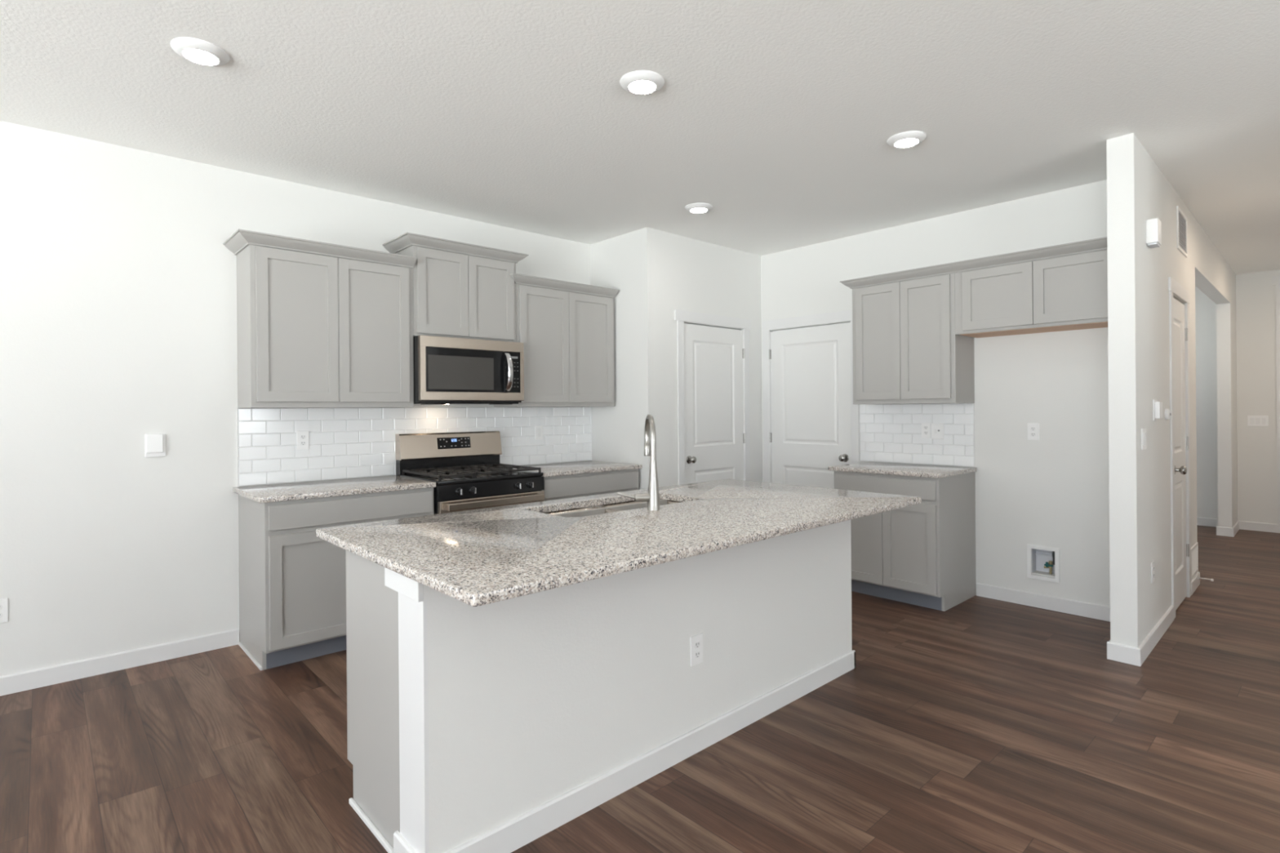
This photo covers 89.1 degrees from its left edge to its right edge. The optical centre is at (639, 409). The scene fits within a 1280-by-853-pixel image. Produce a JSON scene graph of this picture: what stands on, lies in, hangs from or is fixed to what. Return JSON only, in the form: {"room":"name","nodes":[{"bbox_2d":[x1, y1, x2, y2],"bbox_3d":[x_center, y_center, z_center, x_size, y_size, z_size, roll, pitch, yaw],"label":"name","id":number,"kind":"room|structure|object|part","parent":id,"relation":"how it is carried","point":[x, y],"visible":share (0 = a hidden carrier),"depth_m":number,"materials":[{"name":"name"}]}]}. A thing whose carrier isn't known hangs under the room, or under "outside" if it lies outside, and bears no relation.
{"room":"kitchen","nodes":[
{"label":"kitchen","id":0,"kind":"room"},
{"bbox_2d":[0,120,590,676],"bbox_3d":[-3.326,-0.009,2.990,7.770,2.758,0.150,0,0,-43],"label":"wall","id":1,"kind":"structure","parent":0,"point":[118,277],"depth_m":3.44,"materials":[{"name":"paint"}]},
{"bbox_2d":[0,598,8,622],"bbox_3d":[-3.070,0.965,3.111,0.070,0.114,0.008,0,0,-43],"label":"power outlet","id":2,"kind":"object","parent":1,"relation":"attached to","point":[3,602],"visible":1,"depth_m":3.12,"materials":[{"name":"white plastic"}]},
{"bbox_2d":[0,628,239,696],"bbox_3d":[-4.171,1.332,2.093,4.997,0.090,0.013,0,0,-43],"label":"baseboard","id":3,"kind":"structure","parent":1,"relation":"attached to","point":[63,673],"depth_m":3.39,"materials":[{"name":"white wood"}]},
{"bbox_2d":[144,433,165,457],"bbox_3d":[-2.620,0.194,3.520,0.092,0.124,0.024,0,0,-43],"label":"wall control","id":4,"kind":"object","parent":1,"relation":"attached to","point":[154,444],"visible":1,"depth_m":3.51,"materials":[{"name":"white plastic"}]},
{"bbox_2d":[236,408,238,486],"bbox_3d":[-2.340,0.220,3.786,0.004,0.458,0.010,0,0,-43],"label":"trim","id":5,"kind":"structure","parent":1,"relation":"attached to","point":[237,408],"depth_m":3.78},
{"bbox_2d":[222,229,417,408],"bbox_3d":[-1.902,-0.487,3.933,0.980,0.948,0.396,0,0,-43],"label":"upper cabinet","id":6,"kind":"object","parent":1,"relation":"attached to","point":[319,325],"visible":1,"depth_m":3.79,"materials":[{"name":"grey wood"}]},
{"bbox_3d":[-1.942,-0.470,3.703,0.426,0.851,0.019,0,0,-43],"label":"cabinet door","id":7,"kind":"part","parent":6,"relation":"part of","materials":[{"name":"grey wood"}]},
{"bbox_3d":[-1.906,-0.932,3.933,0.980,0.058,0.396,0,0,-43],"label":"crown molding","id":8,"kind":"part","parent":6,"relation":"part of","materials":[{"name":"grey wood"}]},
{"bbox_3d":[-1.626,-0.473,3.994,0.426,0.851,0.019,0,0,-43],"label":"cabinet door","id":9,"kind":"part","parent":6,"relation":"part of","materials":[{"name":"grey wood"}]},
{"bbox_2d":[238,406,591,486],"bbox_3d":[-1.375,0.212,4.674,2.619,0.458,0.010,0,0,-43],"label":"tile backsplash","id":10,"kind":"structure","parent":1,"relation":"attached to","point":[345,442],"depth_m":4.29,"materials":[{"name":"white tile"}]},
{"bbox_2d":[296,431,309,449],"bbox_3d":[-2.079,0.188,4.015,0.070,0.114,0.008,0,0,-43],"label":"power outlet","id":11,"kind":"object","parent":10,"relation":"attached to","point":[302,437],"visible":1,"depth_m":4.01,"materials":[{"name":"white plastic"}]},
{"bbox_2d":[300,435,306,439],"bbox_3d":[-2.077,0.169,4.013,0.033,0.023,0.002,0,0,-43],"label":"receptacle","id":12,"kind":"object","parent":11,"relation":"attached to","point":[302,437],"depth_m":4.01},
{"bbox_2d":[534,425,542,439],"bbox_3d":[-0.805,0.182,5.186,0.070,0.114,0.010,0,0,-43],"label":"light switch","id":13,"kind":"object","parent":10,"relation":"attached to","point":[538,428],"visible":1,"depth_m":5.18,"materials":[{"name":"white plastic"}]},
{"bbox_2d":[382,232,528,342],"bbox_3d":[-1.262,-0.794,4.523,0.895,0.636,0.396,0,0,-43],"label":"upper cabinet","id":14,"kind":"object","parent":1,"relation":"attached to","point":[461,290],"visible":0.94,"depth_m":4.38,"materials":[{"name":"grey wood"}]},
{"bbox_3d":[-1.300,-0.769,4.296,0.356,0.550,0.019,0,0,-43],"label":"cabinet door","id":15,"kind":"part","parent":14,"relation":"part of","materials":[{"name":"grey wood"}]},
{"bbox_3d":[-1.264,-1.083,4.523,0.895,0.058,0.396,0,0,-43],"label":"crown molding","id":16,"kind":"part","parent":14,"relation":"part of","materials":[{"name":"grey wood"}]},
{"bbox_2d":[413,334,524,404],"bbox_3d":[-1.222,-0.253,4.487,0.761,0.438,0.476,0,0,-43],"label":"microwave","id":17,"kind":"object","parent":14,"relation":"attached to","point":[447,371],"visible":0.97,"depth_m":4.32,"materials":[{"name":"silver metal"}]},
{"bbox_3d":[-1.159,-0.259,4.327,0.567,0.284,0.028,0,0,-43],"label":"door","id":18,"kind":"part","parent":17,"relation":"part of","materials":[{"name":"black glass"}]},
{"bbox_3d":[-0.907,-0.260,4.498,0.037,0.262,0.065,0,0,-43],"label":"handle","id":19,"kind":"part","parent":17,"relation":"part of","materials":[{"name":"silver metal"}]},
{"bbox_3d":[-1.035,-0.771,4.539,0.356,0.550,0.019,0,0,-43],"label":"cabinet door","id":20,"kind":"part","parent":14,"relation":"part of","materials":[{"name":"grey wood"}]},
{"bbox_2d":[493,272,618,407],"bbox_3d":[-0.662,-0.495,5.072,0.988,0.944,0.396,0,0,-43],"label":"upper cabinet","id":21,"kind":"object","parent":1,"relation":"attached to","point":[565,329],"visible":0.94,"depth_m":4.95,"materials":[{"name":"grey wood"}]},
{"bbox_3d":[-0.707,-0.477,4.839,0.434,0.844,0.019,0,0,-43],"label":"cabinet door","id":22,"kind":"part","parent":21,"relation":"part of","materials":[{"name":"grey wood"}]},
{"bbox_3d":[-0.554,-0.939,4.951,0.988,0.058,0.066,0,0,-43],"label":"crown molding","id":23,"kind":"part","parent":21,"relation":"part of","materials":[{"name":"grey wood"}]},
{"bbox_3d":[-0.385,-0.479,5.135,0.434,0.844,0.019,0,0,-43],"label":"cabinet door","id":24,"kind":"part","parent":21,"relation":"part of","materials":[{"name":"grey wood"}]},
{"bbox_2d":[590,226,659,489],"bbox_3d":[-0.185,-0.034,5.398,0.115,2.758,0.859,0,0,-43],"label":"wall","id":25,"kind":"structure","parent":0,"point":[627,263],"depth_m":5.19,"materials":[{"name":"paint"}]},
{"bbox_2d":[0,0,1279,274],"bbox_3d":[1.781,-1.478,2.026,14.000,0.100,8.500,0,0,-43],"label":"ceiling","id":26,"kind":"structure","parent":0,"point":[780,117],"depth_m":2.98,"materials":[{"name":"white paint"}]},
{"bbox_2d":[170,37,230,66],"bbox_3d":[-1.716,-1.387,2.542,0.193,0.026,0.193,0,0,-43],"label":"recessed light","id":27,"kind":"object","parent":26,"relation":"in","point":[199,51],"visible":1,"depth_m":2.51,"materials":[{"name":"white plastic"}]},
{"bbox_2d":[619,70,664,94],"bbox_3d":[0.010,-1.401,2.808,0.193,0.026,0.193,0,0,-43],"label":"recessed light","id":28,"kind":"object","parent":26,"relation":"in","point":[641,82],"visible":1,"depth_m":2.77,"materials":[{"name":"white plastic"}]},
{"bbox_2d":[684,202,712,213],"bbox_3d":[0.411,-1.404,4.553,0.193,0.026,0.193,0,0,-43],"label":"recessed light","id":29,"kind":"object","parent":26,"relation":"in","point":[700,207],"visible":1,"depth_m":4.51,"materials":[{"name":"white plastic"}]},
{"bbox_2d":[886,130,926,148],"bbox_3d":[1.401,-1.412,3.422,0.193,0.026,0.193,0,0,-43],"label":"recessed light","id":30,"kind":"object","parent":26,"relation":"in","point":[907,139],"visible":1,"depth_m":3.38,"materials":[{"name":"white plastic"}]},
{"bbox_2d":[0,524,1279,852],"bbox_3d":[1.804,1.380,2.026,14.000,0.100,8.500,0,0,-43],"label":"floor","id":31,"kind":"structure","parent":0,"point":[979,724],"depth_m":2.54,"materials":[{"name":"brown wood"}]},
{"bbox_2d":[238,487,434,670],"bbox_3d":[-1.791,0.916,3.865,0.924,0.884,0.628,0,0,-43],"label":"base cabinet","id":32,"kind":"object","parent":31,"relation":"on","point":[292,580],"visible":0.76,"depth_m":3.49,"materials":[{"name":"grey wood"}]},
{"bbox_3d":[-2.151,1.353,3.585,0.010,0.016,0.524,0,0,-43],"label":"shoe molding","id":33,"kind":"part","parent":32,"relation":"part of","materials":[{"name":"white wood"}]},
{"bbox_3d":[-1.744,0.946,3.495,0.440,0.588,0.019,0,0,-43],"label":"cabinet door","id":34,"kind":"part","parent":32,"relation":"part of","materials":[{"name":"grey wood"}]},
{"bbox_2d":[232,475,435,502],"bbox_3d":[-1.795,0.459,3.853,0.948,0.030,0.626,0,0,-43],"label":"countertop","id":35,"kind":"structure","parent":32,"relation":"on","point":[326,488],"depth_m":3.73,"materials":[{"name":"grey stone"}]},
{"bbox_3d":[-1.584,0.558,3.645,0.882,0.127,0.019,0,0,-43],"label":"drawer","id":36,"kind":"part","parent":32,"relation":"part of","materials":[{"name":"grey wood"}]},
{"bbox_2d":[395,431,544,514],"bbox_3d":[-1.131,0.757,4.405,0.764,1.192,0.706,0,0,-43],"label":"gas range","id":37,"kind":"object","parent":31,"relation":"on","point":[468,473],"visible":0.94,"depth_m":4.37,"materials":[{"name":"black metal"}]},
{"bbox_3d":[-1.109,0.507,4.012,0.046,0.046,0.028,0,0,-43],"label":"knob","id":38,"kind":"part","parent":37,"relation":"part of","materials":[{"name":"silver metal"}]},
{"bbox_2d":[400,468,543,485],"bbox_3d":[-1.137,0.445,4.409,0.760,0.026,0.590,0,0,-43],"label":"cooktop","id":39,"kind":"object","parent":37,"relation":"in","point":[480,479],"depth_m":4.21,"materials":[{"name":"black metal"}]},
{"bbox_3d":[-1.040,0.506,4.076,0.046,0.046,0.028,0,0,-43],"label":"knob","id":40,"kind":"part","parent":37,"relation":"part of","materials":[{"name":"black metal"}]},
{"bbox_3d":[-0.944,0.504,4.199,0.760,0.091,0.030,0,0,-43],"label":"control panel","id":41,"kind":"part","parent":37,"relation":"part of","materials":[{"name":"black metal"}]},
{"bbox_3d":[-0.938,0.845,4.196,0.754,0.582,0.037,0,0,-43],"label":"oven door","id":42,"kind":"part","parent":37,"relation":"part of","materials":[{"name":"silver metal"}]},
{"bbox_3d":[-0.911,0.590,4.164,0.690,0.046,0.051,0,0,-43],"label":"oven handle","id":43,"kind":"part","parent":37,"relation":"part of","materials":[{"name":"silver metal"}]},
{"bbox_3d":[-0.800,0.504,4.296,0.046,0.046,0.028,0,0,-43],"label":"knob","id":44,"kind":"part","parent":37,"relation":"part of","materials":[{"name":"silver metal"}]},
{"bbox_3d":[-0.729,0.504,4.361,0.046,0.046,0.028,0,0,-43],"label":"knob","id":45,"kind":"part","parent":37,"relation":"part of","materials":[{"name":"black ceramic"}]},
{"bbox_2d":[542,468,639,507],"bbox_3d":[-0.543,0.906,5.013,0.914,0.884,0.628,0,0,-43],"label":"base cabinet","id":46,"kind":"object","parent":31,"relation":"on","point":[557,487],"visible":0.25,"depth_m":4.76,"materials":[{"name":"grey wood"}]},
{"bbox_2d":[512,460,642,477],"bbox_3d":[-0.536,0.449,5.011,0.930,0.030,0.626,0,0,-43],"label":"countertop","id":47,"kind":"structure","parent":46,"relation":"on","point":[589,466],"depth_m":4.92,"materials":[{"name":"grey stone"}]},
{"bbox_2d":[346,499,855,852],"bbox_3d":[0.030,0.902,2.821,2.330,0.884,0.662,0,0,-43],"label":"kitchen island","id":48,"kind":"object","parent":31,"relation":"on","point":[494,727],"visible":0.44,"depth_m":2.18,"materials":[{"name":"paint"}]},
{"bbox_3d":[-0.856,1.342,2.085,0.012,0.018,0.412,0,0,-43],"label":"shoe molding","id":49,"kind":"part","parent":48,"relation":"part of","materials":[{"name":"white wood"}]},
{"bbox_3d":[-0.866,0.909,2.110,0.011,0.884,0.457,0,0,-43],"label":"panel","id":50,"kind":"part","parent":48,"relation":"part of","materials":[{"name":"grey wood"}]},
{"bbox_2d":[315,479,921,606],"bbox_3d":[0.078,0.444,2.764,2.370,0.030,1.197,0,0,-43],"label":"island countertop","id":51,"kind":"structure","parent":48,"relation":"on","point":[475,557],"depth_m":2.28,"materials":[{"name":"stone"}]},
{"bbox_2d":[542,498,681,515],"bbox_3d":[-0.102,0.557,2.990,0.830,0.193,0.390,0,0,-43],"label":"sink","id":52,"kind":"object","parent":51,"relation":"in","point":[606,510],"visible":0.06,"depth_m":3.08,"materials":[{"name":"silver metal"}]},
{"bbox_2d":[617,414,660,510],"bbox_3d":[0.030,0.225,2.854,0.156,0.409,0.252,0,0,31],"label":"kitchen faucet","id":53,"kind":"object","parent":51,"relation":"on","point":[652,497],"visible":1,"depth_m":2.79,"materials":[{"name":"silver metal"}]},
{"bbox_3d":[-0.057,0.370,2.793,0.084,0.033,0.017,0,0,-3],"label":"handle lever","id":54,"kind":"part","parent":53,"relation":"part of","materials":[{"name":"silver metal"}]},
{"bbox_3d":[0.044,0.121,2.894,0.024,0.201,0.208,0,0,-8],"label":"spout","id":55,"kind":"part","parent":53,"relation":"part of","materials":[{"name":"silver metal"}]},
{"bbox_3d":[0.190,1.297,2.653,2.327,0.090,0.203,0,0,-43],"label":"baseboard","id":56,"kind":"part","parent":48,"relation":"part of","materials":[{"name":"white wood"}]},
{"bbox_2d":[689,633,702,666],"bbox_3d":[0.224,0.944,2.561,0.070,0.114,0.008,0,0,-43],"label":"power outlet","id":57,"kind":"object","parent":48,"relation":"attached to","point":[696,641],"visible":1,"depth_m":2.56,"materials":[{"name":"white plastic"}]},
{"bbox_2d":[694,641,700,648],"bbox_3d":[0.225,0.924,2.558,0.033,0.023,0.002,0,0,-43],"label":"receptacle","id":58,"kind":"object","parent":57,"relation":"attached to","point":[697,644],"depth_m":2.56,"materials":[{"name":"white plastic"}]},
{"bbox_2d":[694,651,700,658],"bbox_3d":[0.226,0.964,2.558,0.033,0.023,0.002,0,0,-43],"label":"receptacle","id":59,"kind":"object","parent":57,"relation":"attached to","point":[697,654],"depth_m":2.56,"materials":[{"name":"white plastic"}]},
{"bbox_2d":[834,471,976,611],"bbox_3d":[1.908,0.887,4.716,0.628,0.884,0.762,0,0,-43],"label":"base cabinet","id":60,"kind":"object","parent":31,"relation":"on","point":[922,554],"visible":0.7,"depth_m":4.43,"materials":[{"name":"grey wood"}]},
{"bbox_3d":[1.560,0.919,4.645,0.019,0.588,0.364,0,0,-43],"label":"cabinet door","id":61,"kind":"part","parent":60,"relation":"part of","materials":[{"name":"grey wood"}]},
{"bbox_3d":[1.681,0.532,4.510,0.019,0.127,0.730,0,0,-43],"label":"drawer","id":62,"kind":"part","parent":60,"relation":"part of","materials":[{"name":"grey wood"}]},
{"bbox_2d":[827,461,977,478],"bbox_3d":[1.892,0.430,4.717,0.626,0.030,0.812,0,0,-43],"label":"countertop","id":63,"kind":"structure","parent":60,"relation":"on","point":[870,467],"depth_m":4.58,"materials":[{"name":"grey stone"}]},
{"bbox_3d":[1.808,0.917,4.375,0.019,0.588,0.364,0,0,-43],"label":"cabinet door","id":64,"kind":"part","parent":60,"relation":"part of","materials":[{"name":"grey wood"}]},
{"bbox_2d":[647,460,660,510],"bbox_3d":[0.058,0.324,2.803,0.057,0.210,0.057,0,0,-43],"label":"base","id":65,"kind":"object","parent":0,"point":[653,496],"depth_m":2.78,"materials":[{"name":"silver metal"}]},
{"bbox_2d":[657,230,762,499],"bbox_3d":[0.599,-0.040,5.614,1.331,2.758,0.115,0,0,-43],"label":"wall","id":66,"kind":"structure","parent":0,"point":[696,276],"depth_m":5.45,"materials":[{"name":"paint"}]},
{"bbox_2d":[674,309,751,484],"bbox_3d":[0.633,0.265,5.595,0.984,2.148,0.174,0,0,-43],"label":"door","id":67,"kind":"structure","parent":66,"relation":"in","point":[713,384],"depth_m":5.57,"materials":[{"name":"white wood"}]},
{"bbox_3d":[0.427,0.410,5.333,0.066,0.066,0.068,0,0,-43],"label":"knob","id":68,"kind":"part","parent":67,"relation":"part of","materials":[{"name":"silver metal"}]},
{"bbox_2d":[760,179,1110,606],"bbox_3d":[2.091,-0.051,5.064,0.120,2.758,2.944,0,0,-43],"label":"wall","id":69,"kind":"structure","parent":0,"point":[1052,491],"depth_m":4.42,"materials":[{"name":"paint"}]},
{"bbox_2d":[762,310,859,488],"bbox_3d":[1.484,0.258,5.671,0.174,2.148,0.952,0,0,-43],"label":"door","id":70,"kind":"structure","parent":69,"relation":"in","point":[811,419],"depth_m":5.66,"materials":[{"name":"white wood"}]},
{"bbox_3d":[1.679,0.401,5.381,0.068,0.066,0.066,0,0,-43],"label":"knob","id":71,"kind":"part","parent":70,"relation":"part of","materials":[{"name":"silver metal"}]},
{"bbox_2d":[840,262,974,404],"bbox_3d":[1.961,-0.516,4.820,0.396,0.944,0.828,0,0,-43],"label":"upper cabinet","id":72,"kind":"object","parent":69,"relation":"attached to","point":[907,349],"visible":0.96,"depth_m":4.64,"materials":[{"name":"grey wood"}]},
{"bbox_3d":[1.762,-0.497,4.827,0.019,0.846,0.348,0,0,-43],"label":"cabinet door","id":73,"kind":"part","parent":72,"relation":"part of","materials":[{"name":"grey wood"}]},
{"bbox_3d":[1.957,-0.959,4.820,0.396,0.058,0.828,0,0,-43],"label":"crown molding","id":74,"kind":"part","parent":72,"relation":"part of","materials":[{"name":"grey wood"}]},
{"bbox_3d":[2.000,-0.499,4.568,0.019,0.846,0.348,0,0,-43],"label":"cabinet door","id":75,"kind":"part","parent":72,"relation":"part of","materials":[{"name":"grey wood"}]},
{"bbox_2d":[859,403,974,466],"bbox_3d":[2.089,0.185,4.971,0.010,0.458,0.882,0,0,-43],"label":"tile backsplash","id":76,"kind":"structure","parent":69,"relation":"attached to","point":[888,433],"depth_m":4.95,"materials":[{"name":"white tile"}]},
{"bbox_2d":[921,422,930,438],"bbox_3d":[2.150,0.155,4.891,0.008,0.114,0.070,0,0,-43],"label":"power outlet","id":77,"kind":"object","parent":76,"relation":"attached to","point":[926,427],"visible":1,"depth_m":4.89,"materials":[{"name":"white plastic"}]},
{"bbox_2d":[931,423,944,439],"bbox_3d":[2.208,0.160,4.827,0.009,0.114,0.092,0,0,-43],"label":"wall plate","id":78,"kind":"object","parent":76,"relation":"attached to","point":[937,429],"visible":1,"depth_m":4.83,"materials":[{"name":"white plastic"}]},
{"bbox_2d":[951,236,1107,337],"bbox_3d":[2.558,-0.752,4.168,0.396,0.480,0.942,0,0,-43],"label":"upper cabinet","id":79,"kind":"object","parent":69,"relation":"attached to","point":[1061,287],"visible":0.79,"depth_m":4.07,"materials":[{"name":"grey wood"}]},
{"bbox_3d":[2.314,-0.729,4.225,0.019,0.392,0.424,0,0,-43],"label":"cabinet door","id":80,"kind":"part","parent":79,"relation":"part of","materials":[{"name":"grey wood"}]},
{"bbox_3d":[2.435,-0.963,4.056,0.066,0.058,0.942,0,0,-43],"label":"crown molding","id":81,"kind":"part","parent":79,"relation":"part of","materials":[{"name":"grey wood"}]},
{"bbox_3d":[2.603,-0.731,3.911,0.019,0.392,0.424,0,0,-43],"label":"cabinet door","id":82,"kind":"part","parent":79,"relation":"part of","materials":[{"name":"grey wood"}]},
{"bbox_2d":[1027,422,1039,439],"bbox_3d":[2.642,0.148,4.371,0.008,0.114,0.070,0,0,-43],"label":"power outlet","id":83,"kind":"object","parent":69,"relation":"attached to","point":[1033,428],"visible":1,"depth_m":4.37,"materials":[{"name":"white plastic"}]},
{"bbox_2d":[976,582,1110,621],"bbox_3d":[2.718,1.277,4.295,0.013,0.090,0.938,0,0,-43],"label":"baseboard","id":84,"kind":"structure","parent":69,"relation":"attached to","point":[1097,611],"depth_m":4.32,"materials":[{"name":"white wood"}]},
{"bbox_2d":[1026,544,1059,582],"bbox_3d":[2.716,1.021,4.361,0.100,0.224,0.188,0,0,-43],"label":"water supply box","id":85,"kind":"object","parent":69,"relation":"attached to","point":[1042,558],"visible":1,"depth_m":4.38,"materials":[{"name":"white plastic"}]},
{"bbox_3d":[2.723,1.034,4.337,0.014,0.034,0.050,0,0,-43],"label":"valve handle","id":86,"kind":"part","parent":85,"relation":"part of","materials":[{"name":"teal plastic"}]},
{"bbox_2d":[1106,133,1237,647],"bbox_3d":[4.484,-0.070,5.253,5.369,2.758,0.117,0,0,-43],"label":"wall","id":87,"kind":"structure","parent":0,"point":[1138,191],"depth_m":3.59,"materials":[{"name":"paint"}]},
{"bbox_2d":[1141,427,1146,449],"bbox_3d":[2.710,0.157,3.497,0.116,0.114,0.010,0,0,-43],"label":"light switch","id":88,"kind":"object","parent":87,"relation":"attached to","point":[1144,431],"visible":1,"depth_m":3.47,"materials":[{"name":"white plastic"}]},
{"bbox_2d":[1151,560,1154,583],"bbox_3d":[2.879,0.911,3.652,0.070,0.114,0.008,0,0,-43],"label":"power outlet","id":89,"kind":"object","parent":87,"relation":"attached to","point":[1153,562],"visible":1,"depth_m":3.64,"materials":[{"name":"white plastic"}]},
{"bbox_2d":[1146,217,1161,248],"bbox_3d":[2.847,-0.976,3.605,0.110,0.142,0.052,0,0,-43],"label":"door chime","id":90,"kind":"object","parent":87,"relation":"attached to","point":[1153,226],"visible":1,"depth_m":3.57,"materials":[{"name":"white plastic"}]},
{"bbox_2d":[1152,400,1162,420],"bbox_3d":[2.963,0.002,3.723,0.110,0.120,0.030,0,0,-43],"label":"thermostat","id":91,"kind":"object","parent":87,"relation":"attached to","point":[1157,406],"visible":1,"depth_m":3.69,"materials":[{"name":"white plastic"}]},
{"bbox_3d":[2.955,0.003,3.732,0.110,0.120,0.006,0,0,-43],"label":"plate","id":92,"kind":"part","parent":91,"relation":"part of","materials":[{"name":"white plastic"}]},
{"bbox_2d":[1164,408,1171,420],"bbox_3d":[3.224,0.028,3.971,0.070,0.070,0.027,0,0,-43],"label":"sensor","id":93,"kind":"object","parent":87,"relation":"attached to","point":[1167,413],"visible":1,"depth_m":3.96,"materials":[{"name":"white plastic"}]},
{"bbox_2d":[1106,520,1239,666],"bbox_3d":[4.490,1.263,5.249,5.381,0.090,0.153,0,0,-43],"label":"baseboard","id":94,"kind":"structure","parent":87,"relation":"attached to","point":[1147,646],"depth_m":3.54,"materials":[{"name":"white wood"}]},
{"bbox_2d":[1168,276,1191,618],"bbox_3d":[3.592,0.241,4.366,0.795,2.148,0.175,0,0,-43],"label":"door","id":95,"kind":"structure","parent":87,"relation":"in","point":[1179,313],"depth_m":4.38,"materials":[{"name":"white wood"}]},
{"bbox_3d":[3.458,0.387,4.165,0.066,0.066,0.068,0,0,-43],"label":"knob","id":96,"kind":"part","parent":95,"relation":"part of","materials":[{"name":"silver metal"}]},
{"bbox_2d":[1176,205,1187,257],"bbox_3d":[3.703,-1.210,4.444,0.400,0.280,0.009,0,0,-43],"label":"air vent","id":97,"kind":"object","parent":87,"relation":"in","point":[1181,219],"visible":1,"depth_m":4.43,"materials":[{"name":"white plastic"}]},
{"bbox_2d":[1191,542,1198,579],"bbox_3d":[4.045,1.099,4.750,0.350,0.215,0.009,0,0,-43],"label":"air vent","id":98,"kind":"object","parent":87,"relation":"in","point":[1194,549],"visible":0.74,"depth_m":4.75,"materials":[{"name":"white plastic"}]},
{"bbox_2d":[1198,577,1213,581],"bbox_3d":[4.193,1.256,4.820,0.022,0.022,0.083,0,0,-43],"label":"door stop","id":99,"kind":"object","parent":87,"relation":"attached to","point":[1199,578],"visible":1,"depth_m":4.82,"materials":[{"name":"silver metal"}]},
{"bbox_2d":[1195,269,1279,524],"bbox_3d":[6.889,-0.089,6.714,0.150,2.758,8.200,0,0,-43],"label":"wall","id":100,"kind":"structure","parent":0,"point":[1255,292],"depth_m":7.00,"materials":[{"name":"paint"}]},
{"bbox_2d":[1196,516,1277,533],"bbox_3d":[6.095,1.251,7.468,0.013,0.090,4.000,0,0,-43],"label":"baseboard","id":101,"kind":"structure","parent":100,"relation":"attached to","point":[1251,526],"depth_m":6.98,"materials":[{"name":"white wood"}]},
{"bbox_2d":[1247,415,1268,426],"bbox_3d":[6.582,0.120,6.932,0.010,0.114,0.162,0,0,-43],"label":"light switch","id":102,"kind":"object","parent":100,"relation":"attached to","point":[1252,420],"visible":1,"depth_m":6.93,"materials":[{"name":"white plastic"}]},
{"bbox_2d":[1272,275,1279,533],"bbox_3d":[7.013,-0.057,6.453,0.022,2.690,1.050,0,0,-43],"label":"trim","id":103,"kind":"structure","parent":100,"relation":"attached to","point":[1276,279],"depth_m":6.81,"materials":[{"name":"white wood"}]}
]}

